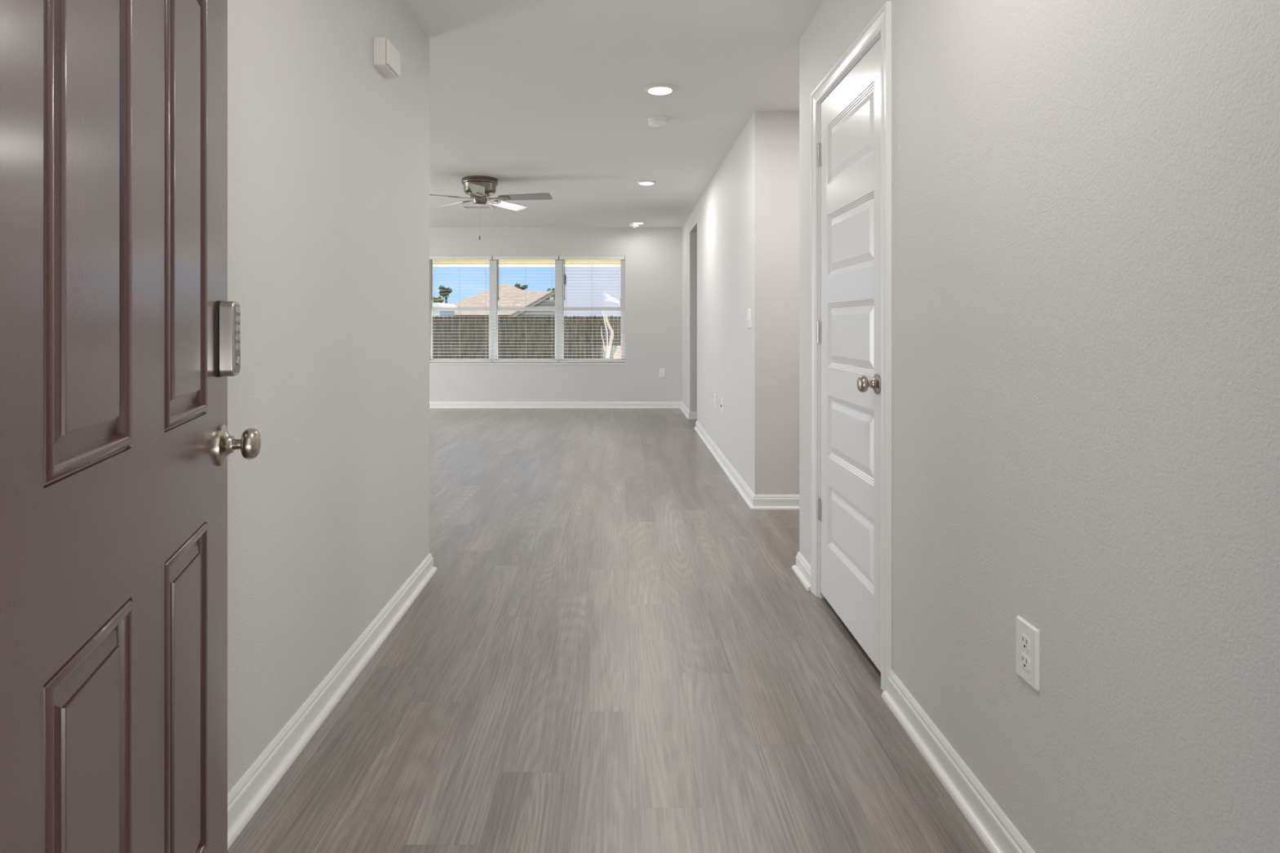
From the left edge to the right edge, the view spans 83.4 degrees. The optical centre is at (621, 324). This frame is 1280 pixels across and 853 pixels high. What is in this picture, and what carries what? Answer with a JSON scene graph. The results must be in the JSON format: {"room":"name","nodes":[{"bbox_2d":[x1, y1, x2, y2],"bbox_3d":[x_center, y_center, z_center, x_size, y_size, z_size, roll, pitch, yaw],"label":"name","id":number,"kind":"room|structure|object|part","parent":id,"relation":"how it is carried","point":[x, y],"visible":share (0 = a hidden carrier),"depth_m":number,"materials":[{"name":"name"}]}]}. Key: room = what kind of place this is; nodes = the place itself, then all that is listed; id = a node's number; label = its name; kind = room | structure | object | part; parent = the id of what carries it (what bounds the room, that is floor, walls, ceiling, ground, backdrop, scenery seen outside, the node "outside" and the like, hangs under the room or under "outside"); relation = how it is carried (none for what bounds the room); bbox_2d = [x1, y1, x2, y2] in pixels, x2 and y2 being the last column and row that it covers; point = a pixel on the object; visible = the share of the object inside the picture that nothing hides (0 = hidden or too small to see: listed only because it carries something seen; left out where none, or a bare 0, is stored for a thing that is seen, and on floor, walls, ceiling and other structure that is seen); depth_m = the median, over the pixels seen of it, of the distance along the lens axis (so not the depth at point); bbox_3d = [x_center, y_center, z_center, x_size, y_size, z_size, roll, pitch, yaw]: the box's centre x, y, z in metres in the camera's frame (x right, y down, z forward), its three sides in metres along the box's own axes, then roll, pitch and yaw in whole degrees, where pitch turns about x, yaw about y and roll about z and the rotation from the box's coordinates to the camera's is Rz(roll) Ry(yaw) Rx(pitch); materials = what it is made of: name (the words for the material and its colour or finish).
{"room":"home entrance hallway","nodes":[
{"label":"home entrance hallway","id":0,"kind":"room"},
{"bbox_2d":[227,0,429,793],"bbox_3d":[-3.239,-0.087,1.875,4.723,2.440,2.810,0,0,0],"label":"wall","id":1,"kind":"structure","parent":0,"point":[328,153],"depth_m":2.09,"materials":[{"name":"white paint"}]},
{"bbox_2d":[227,553,437,849],"bbox_3d":[-3.224,1.089,1.889,4.752,0.087,2.838,0,0,0],"label":"baseboard","id":2,"kind":"structure","parent":1,"relation":"attached to","point":[251,790],"depth_m":2.01,"materials":[{"name":"white paint"}]},
{"bbox_2d":[373,36,399,78],"bbox_3d":[-0.851,-0.967,2.611,0.053,0.098,0.143,0,0,0],"label":"door chime","id":3,"kind":"object","parent":1,"relation":"attached to","point":[386,56],"visible":1,"depth_m":2.55,"materials":[{"name":"white plastic"}]},
{"bbox_2d":[429,227,682,401],"bbox_3d":[-1.000,-0.087,9.776,9.200,2.440,0.140,0,0,0],"label":"wall","id":4,"kind":"structure","parent":0,"point":[653,255],"depth_m":9.71,"materials":[{"name":"white paint"}]},
{"bbox_2d":[429,256,493,362],"bbox_3d":[-2.193,-0.191,9.806,0.897,1.464,0.080,0,0,0],"label":"window","id":5,"kind":"structure","parent":4,"relation":"in","point":[430,262],"depth_m":9.77,"materials":[{"name":"white plastic"}]},
{"bbox_3d":[-2.193,0.129,9.790,0.801,0.721,0.026,0,0,0],"label":"sash","id":6,"kind":"part","parent":5,"relation":"part of","materials":[{"name":"glass"}]},
{"bbox_3d":[-2.193,-0.539,9.818,0.801,0.707,0.026,0,0,0],"label":"sash","id":7,"kind":"part","parent":5,"relation":"part of","materials":[{"name":"clear glass"}]},
{"bbox_2d":[429,256,493,361],"bbox_3d":[-2.193,-0.205,9.731,0.885,1.433,0.071,0,0,0],"label":"window blind","id":8,"kind":"object","parent":5,"relation":"attached to","point":[459,258],"visible":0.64,"depth_m":9.71,"materials":[{"name":"white plastic"}]},
{"bbox_3d":[-2.193,-0.196,9.738,0.002,1.375,0.056,0,0,0],"label":"ladder cord","id":9,"kind":"part","parent":8,"relation":"part of","materials":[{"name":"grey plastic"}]},
{"bbox_3d":[-2.193,0.501,9.738,0.885,0.020,0.050,0,0,0],"label":"rail","id":10,"kind":"part","parent":8,"relation":"part of","materials":[{"name":"white plastic"}]},
{"bbox_2d":[493,256,559,362],"bbox_3d":[-1.296,-0.191,9.806,0.897,1.464,0.080,0,0,0],"label":"window","id":11,"kind":"structure","parent":4,"relation":"in","point":[494,262],"depth_m":9.77,"materials":[{"name":"white plastic"}]},
{"bbox_2d":[492,256,558,362],"bbox_3d":[-1.299,-0.205,9.731,0.891,1.435,0.071,0,0,0],"label":"window blind","id":12,"kind":"object","parent":11,"relation":"attached to","point":[498,258],"visible":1,"depth_m":9.71,"materials":[{"name":"white plastic"}]},
{"bbox_3d":[-1.651,-0.196,9.738,0.002,1.375,0.056,0,0,0],"label":"ladder cord","id":13,"kind":"part","parent":12,"relation":"part of","materials":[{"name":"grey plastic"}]},
{"bbox_3d":[-1.302,0.501,9.738,0.885,0.020,0.050,0,0,0],"label":"rail","id":14,"kind":"part","parent":12,"relation":"part of","materials":[{"name":"white plastic"}]},
{"bbox_3d":[-1.296,-0.196,9.738,0.002,1.375,0.056,0,0,0],"label":"ladder cord","id":15,"kind":"part","parent":12,"relation":"part of","materials":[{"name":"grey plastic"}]},
{"bbox_3d":[-0.942,-0.196,9.738,0.002,1.375,0.056,0,0,0],"label":"ladder cord","id":16,"kind":"part","parent":12,"relation":"part of","materials":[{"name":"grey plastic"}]},
{"bbox_3d":[-1.296,-0.539,9.818,0.801,0.707,0.026,0,0,0],"label":"sash","id":17,"kind":"part","parent":11,"relation":"part of","materials":[{"name":"clear glass"}]},
{"bbox_3d":[-1.296,0.129,9.790,0.801,0.721,0.026,0,0,0],"label":"sash","id":18,"kind":"part","parent":11,"relation":"part of","materials":[{"name":"white plastic"}]},
{"bbox_2d":[429,362,625,364],"bbox_3d":[-1.296,0.533,9.738,2.699,0.018,0.087,0,0,0],"label":"sill","id":19,"kind":"structure","parent":4,"relation":"attached to","point":[429,362],"depth_m":9.72,"materials":[{"name":"white paint"}]},
{"bbox_2d":[559,256,625,362],"bbox_3d":[-0.400,-0.191,9.806,0.897,1.464,0.080,0,0,0],"label":"window","id":20,"kind":"structure","parent":4,"relation":"in","point":[560,262],"depth_m":9.77,"materials":[{"name":"white plastic"}]},
{"bbox_3d":[-0.400,0.129,9.790,0.801,0.721,0.026,0,0,0],"label":"sash","id":21,"kind":"part","parent":20,"relation":"part of","materials":[{"name":"glass"}]},
{"bbox_2d":[559,256,625,362],"bbox_3d":[-0.394,-0.204,9.731,0.896,1.436,0.071,0,0,0],"label":"window blind","id":22,"kind":"object","parent":20,"relation":"attached to","point":[564,258],"visible":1,"depth_m":9.71,"materials":[{"name":"white plastic"}]},
{"bbox_3d":[-0.388,0.501,9.738,0.885,0.020,0.050,0,0,0],"label":"rail","id":23,"kind":"part","parent":22,"relation":"part of","materials":[{"name":"white plastic"}]},
{"bbox_3d":[-0.400,-0.539,9.818,0.801,0.707,0.026,0,0,0],"label":"sash","id":24,"kind":"part","parent":20,"relation":"part of","materials":[{"name":"clear glass"}]},
{"bbox_2d":[659,368,665,377],"bbox_3d":[0.551,0.660,9.702,0.076,0.120,0.008,0,0,0],"label":"wall outlet","id":25,"kind":"object","parent":4,"relation":"attached to","point":[662,371],"visible":1,"depth_m":9.70,"materials":[{"name":"white plastic"}]},
{"bbox_2d":[227,408,990,852],"bbox_3d":[-0.979,1.133,5.038,9.715,0.001,9.576,0,0,0],"label":"floor","id":26,"kind":"structure","parent":0,"point":[606,649],"depth_m":2.24,"materials":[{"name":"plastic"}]},
{"bbox_2d":[404,0,824,227],"bbox_3d":[-1.000,-1.397,5.078,9.500,0.180,9.556,0,0,0],"label":"ceiling","id":27,"kind":"structure","parent":0,"point":[531,96],"depth_m":4.16,"materials":[{"name":"white paint"}]},
{"bbox_2d":[459,204,494,208],"bbox_3d":[-1.600,-1.301,7.970,0.340,0.012,0.240,0,0,0],"label":"ceiling vent","id":28,"kind":"object","parent":27,"relation":"in","point":[464,206],"visible":0.98,"depth_m":7.97,"materials":[{"name":"white plastic"}]},
{"bbox_2d":[429,175,552,239],"bbox_3d":[-1.255,-1.033,6.453,1.281,0.548,1.276,0,0,0],"label":"ceiling fan","id":29,"kind":"object","parent":27,"relation":"hanging from","point":[480,188],"visible":0.96,"depth_m":6.41,"materials":[{"name":"grey metal"}]},
{"bbox_3d":[-1.657,-1.135,6.291,0.479,0.006,0.140,0,13,-27],"label":"blade","id":30,"kind":"part","parent":29,"relation":"part of","materials":[{"name":"grey wood"}]},
{"bbox_3d":[-1.575,-1.135,6.783,0.479,0.006,0.140,0,13,45],"label":"blade","id":31,"kind":"part","parent":29,"relation":"part of","materials":[{"name":"grey wood"}]},
{"bbox_3d":[-1.215,-1.135,6.060,0.140,0.006,0.479,13,-2,-8],"label":"blade","id":32,"kind":"part","parent":29,"relation":"part of","materials":[{"name":"grey wood"}]},
{"bbox_3d":[-1.278,-0.936,6.475,0.003,0.269,0.003,0,0,0],"label":"pull chain","id":33,"kind":"part","parent":29,"relation":"part of","materials":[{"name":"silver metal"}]},
{"bbox_3d":[-1.082,-1.135,6.856,0.140,0.006,0.479,-15,-7,27],"label":"blade","id":34,"kind":"part","parent":29,"relation":"part of","materials":[{"name":"grey wood"}]},
{"bbox_3d":[-0.859,-1.135,6.410,0.479,0.006,0.140,0,-13,10],"label":"blade","id":35,"kind":"part","parent":29,"relation":"part of","materials":[{"name":"grey wood"}]},
{"bbox_2d":[629,223,639,227],"bbox_3d":[0.165,-1.282,9.360,0.124,0.050,0.124,0,0,0],"label":"smoke detector","id":36,"kind":"object","parent":27,"relation":"attached to","point":[633,225],"visible":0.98,"depth_m":9.32,"materials":[{"name":"white plastic"}]},
{"bbox_2d":[631,221,644,224],"bbox_3d":[0.217,-1.298,9.230,0.177,0.018,0.177,0,0,0],"label":"recessed light","id":37,"kind":"object","parent":27,"relation":"in","point":[636,222],"visible":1,"depth_m":9.19,"materials":[{"name":"white plastic"}]},
{"bbox_2d":[636,180,656,185],"bbox_3d":[0.230,-1.298,6.610,0.177,0.018,0.177,0,0,0],"label":"recessed light","id":38,"kind":"object","parent":27,"relation":"in","point":[641,182],"visible":1,"depth_m":6.57,"materials":[{"name":"white plastic"}]},
{"bbox_2d":[648,116,666,127],"bbox_3d":[0.230,-1.282,4.580,0.124,0.050,0.124,0,0,0],"label":"smoke detector","id":39,"kind":"object","parent":27,"relation":"attached to","point":[655,122],"visible":1,"depth_m":4.54,"materials":[{"name":"white plastic"}]},
{"bbox_2d":[644,83,675,94],"bbox_3d":[0.214,-1.298,3.987,0.177,0.018,0.177,0,0,0],"label":"recessed light","id":40,"kind":"object","parent":27,"relation":"in","point":[658,88],"visible":1,"depth_m":3.95,"materials":[{"name":"white plastic"}]},
{"bbox_2d":[682,0,1279,852],"bbox_3d":[2.209,-0.087,5.088,2.782,2.440,9.236,0,0,0],"label":"wall","id":41,"kind":"structure","parent":0,"point":[1086,193],"depth_m":1.32,"materials":[{"name":"white paint"}]},
{"bbox_2d":[429,401,697,419],"bbox_3d":[-1.000,1.089,9.136,9.200,0.087,1.140,0,0,0],"label":"baseboard","id":42,"kind":"structure","parent":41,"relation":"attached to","point":[689,415],"depth_m":9.69,"materials":[{"name":"white paint"}]},
{"bbox_2d":[714,393,715,408],"bbox_3d":[0.815,0.665,6.260,0.008,0.120,0.076,0,0,0],"label":"wall outlet","id":43,"kind":"object","parent":41,"relation":"attached to","point":[714,393],"visible":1,"depth_m":6.24,"materials":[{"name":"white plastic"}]},
{"bbox_2d":[720,398,723,413],"bbox_3d":[0.811,0.662,5.820,0.016,0.120,0.076,0,0,0],"label":"cable plate","id":44,"kind":"object","parent":41,"relation":"attached to","point":[722,399],"visible":1,"depth_m":5.80,"materials":[{"name":"white plastic"}]},
{"bbox_2d":[693,420,799,510],"bbox_3d":[2.195,1.089,6.100,2.810,0.087,3.437,0,0,0],"label":"baseboard","id":45,"kind":"structure","parent":41,"relation":"attached to","point":[755,502],"depth_m":4.57,"materials":[{"name":"white paint"}]},
{"bbox_2d":[746,308,751,328],"bbox_3d":[0.809,-0.037,4.575,0.019,0.120,0.116,0,0,0],"label":"light switch","id":46,"kind":"object","parent":41,"relation":"attached to","point":[749,311],"visible":1,"depth_m":4.55,"materials":[{"name":"white plastic"}]},
{"bbox_2d":[817,37,880,672],"bbox_3d":[0.809,0.098,2.614,0.099,2.019,0.738,0,0,0],"label":"door","id":47,"kind":"structure","parent":41,"relation":"in","point":[849,151],"depth_m":2.56,"materials":[{"name":"white paint"}]},
{"bbox_3d":[0.781,0.192,2.309,0.057,0.055,0.053,0,0,-39],"label":"knob","id":48,"kind":"part","parent":47,"relation":"part of","materials":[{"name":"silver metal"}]},
{"bbox_2d":[810,0,891,691],"bbox_3d":[0.870,0.076,2.612,0.136,2.113,0.871,0,0,0],"label":"trim","id":49,"kind":"structure","parent":41,"relation":"attached to","point":[880,26],"depth_m":2.36,"materials":[{"name":"white paint"}]},
{"bbox_2d":[791,551,1035,852],"bbox_3d":[2.195,1.089,1.901,2.810,0.087,2.862,0,0,0],"label":"baseboard","id":50,"kind":"structure","parent":41,"relation":"attached to","point":[996,831],"depth_m":1.75,"materials":[{"name":"white paint"}]},
{"bbox_2d":[1015,615,1039,691],"bbox_3d":[0.815,0.660,1.444,0.008,0.120,0.076,0,0,0],"label":"wall outlet","id":51,"kind":"object","parent":41,"relation":"attached to","point":[1027,636],"visible":1,"depth_m":1.44,"materials":[{"name":"white plastic"}]},
{"bbox_2d":[1020,653,1030,671],"bbox_3d":[0.812,0.679,1.444,0.002,0.029,0.033,0,0,0],"label":"socket","id":52,"kind":"object","parent":51,"relation":"attached to","point":[1024,657],"depth_m":1.44,"materials":[{"name":"white plastic"}]},
{"bbox_2d":[1020,633,1030,652],"bbox_3d":[0.812,0.640,1.444,0.002,0.029,0.033,0,0,0],"label":"socket","id":53,"kind":"object","parent":51,"relation":"attached to","point":[1024,637],"depth_m":1.44,"materials":[{"name":"white plastic"}]},
{"bbox_3d":[-1.000,-0.087,0.400,9.200,2.440,0.140,0,0,0],"label":"wall","id":54,"kind":"structure","parent":0,"visible":0},
{"bbox_2d":[0,0,261,852],"bbox_3d":[-0.623,0.106,0.968,0.113,2.030,0.914,0,0,-17],"label":"door","id":55,"kind":"structure","parent":54,"relation":"in","point":[120,337],"depth_m":0.83,"materials":[{"name":"brown paint"}]},
{"bbox_3d":[-0.723,0.027,1.352,0.002,0.128,0.050,0,0,-17],"label":"plate","id":56,"kind":"part","parent":55,"relation":"part of","materials":[{"name":"silver metal"}]},
{"bbox_3d":[-0.707,0.226,1.352,0.055,0.059,0.063,0,0,39],"label":"knob","id":57,"kind":"part","parent":55,"relation":"part of","materials":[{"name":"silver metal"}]},
{"label":"outside","id":58,"kind":"structure","parent":0,"visible":0},
{"bbox_3d":[0.000,1.703,30.000,90.000,0.300,120.000,0,0,0],"label":"ground","id":59,"kind":"structure","parent":58,"visible":0},
{"bbox_2d":[432,295,444,302],"bbox_3d":[-14.531,-0.420,55.957,1.286,3.956,1.069,0,0,0],"label":"tree","id":60,"kind":"object","parent":59,"relation":"on","point":[433,298],"visible":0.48,"depth_m":55.75,"materials":[{"name":"green plant"}]},
{"bbox_2d":[432,303,455,315],"bbox_3d":[-9.932,0.261,35.500,3.070,2.583,3.400,0,0,0],"label":"shed","id":61,"kind":"object","parent":59,"relation":"on","point":[433,304],"visible":0.14,"depth_m":34.60,"materials":[{"name":"white"}]},
{"bbox_2d":[438,285,452,302],"bbox_3d":[-14.719,-0.845,59.984,1.068,4.801,1.317,0,0,0],"label":"tree","id":62,"kind":"object","parent":59,"relation":"on","point":[439,288],"visible":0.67,"depth_m":59.83,"materials":[{"name":"green plant"}]},
{"bbox_2d":[452,284,555,348],"bbox_3d":[-6.524,-0.588,48.050,10.951,4.281,11.900,0,0,0],"label":"neighbor house","id":63,"kind":"structure","parent":59,"relation":"on","point":[501,285],"depth_m":45.52,"materials":[{"name":"grey"}]},
{"bbox_3d":[-3.951,-1.161,42.300,5.604,1.588,0.160,0,0,0],"label":"rake trim","id":64,"kind":"part","parent":63,"relation":"part of","materials":[{"name":"white wood"}]},
{"bbox_2d":[514,284,528,289],"bbox_3d":[-8.150,-0.891,58.024,1.124,4.894,1.070,0,0,11],"label":"tree","id":65,"kind":"object","parent":59,"relation":"on","point":[516,285],"visible":0.29,"depth_m":57.72,"materials":[{"name":"green plant"}]},
{"bbox_2d":[432,316,620,358],"bbox_3d":[-2.575,0.617,24.212,11.057,1.813,0.064,0,0,0],"label":"fence","id":66,"kind":"object","parent":59,"relation":"on","point":[433,317],"visible":0.27,"depth_m":24.18,"materials":[{"name":"brown wood"}]},
{"bbox_2d":[564,267,620,358],"bbox_3d":[4.688,-2.847,31.500,14.800,8.800,9.000,0,0,0],"label":"neighbor house","id":67,"kind":"structure","parent":59,"relation":"on","point":[566,268],"depth_m":27.50,"materials":[{"name":"purple"}]},
{"bbox_2d":[600,291,620,358],"bbox_3d":[-0.256,0.287,20.560,0.668,2.469,0.120,0,0,0],"label":"tree","id":68,"kind":"object","parent":59,"relation":"on","point":[606,295],"visible":0.52,"depth_m":20.50,"materials":[{"name":"beige plant"}]},
{"bbox_3d":[-0.526,0.412,20.560,0.129,0.699,0.120,0,0,0],"label":"ladder rail","id":69,"kind":"part","parent":68,"relation":"part of","materials":[{"name":"beige plastic"}]},
{"bbox_3d":[-0.483,0.528,20.560,0.193,1.988,0.120,0,0,0],"label":"rail","id":70,"kind":"part","parent":68,"relation":"part of","materials":[{"name":"white"}]},
{"bbox_2d":[613,346,620,358],"bbox_3d":[0.107,1.091,20.175,0.690,0.925,0.490,0,0,0],"label":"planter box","id":71,"kind":"object","parent":59,"relation":"on","point":[618,347],"visible":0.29,"depth_m":19.95,"materials":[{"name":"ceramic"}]},
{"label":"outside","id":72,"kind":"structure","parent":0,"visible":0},
{"bbox_2d":[432,259,620,266],"bbox_3d":[-1.000,-1.260,11.503,10.200,0.455,3.294,0,0,0],"label":"porch roof","id":73,"kind":"structure","parent":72,"point":[433,262],"depth_m":12.90,"materials":[{"name":"white"}]},
{"bbox_3d":[-1.000,-1.057,12.980,10.200,0.050,0.180,0,0,0],"label":"beam trim","id":74,"kind":"part","parent":73,"relation":"part of","materials":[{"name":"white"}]}
]}

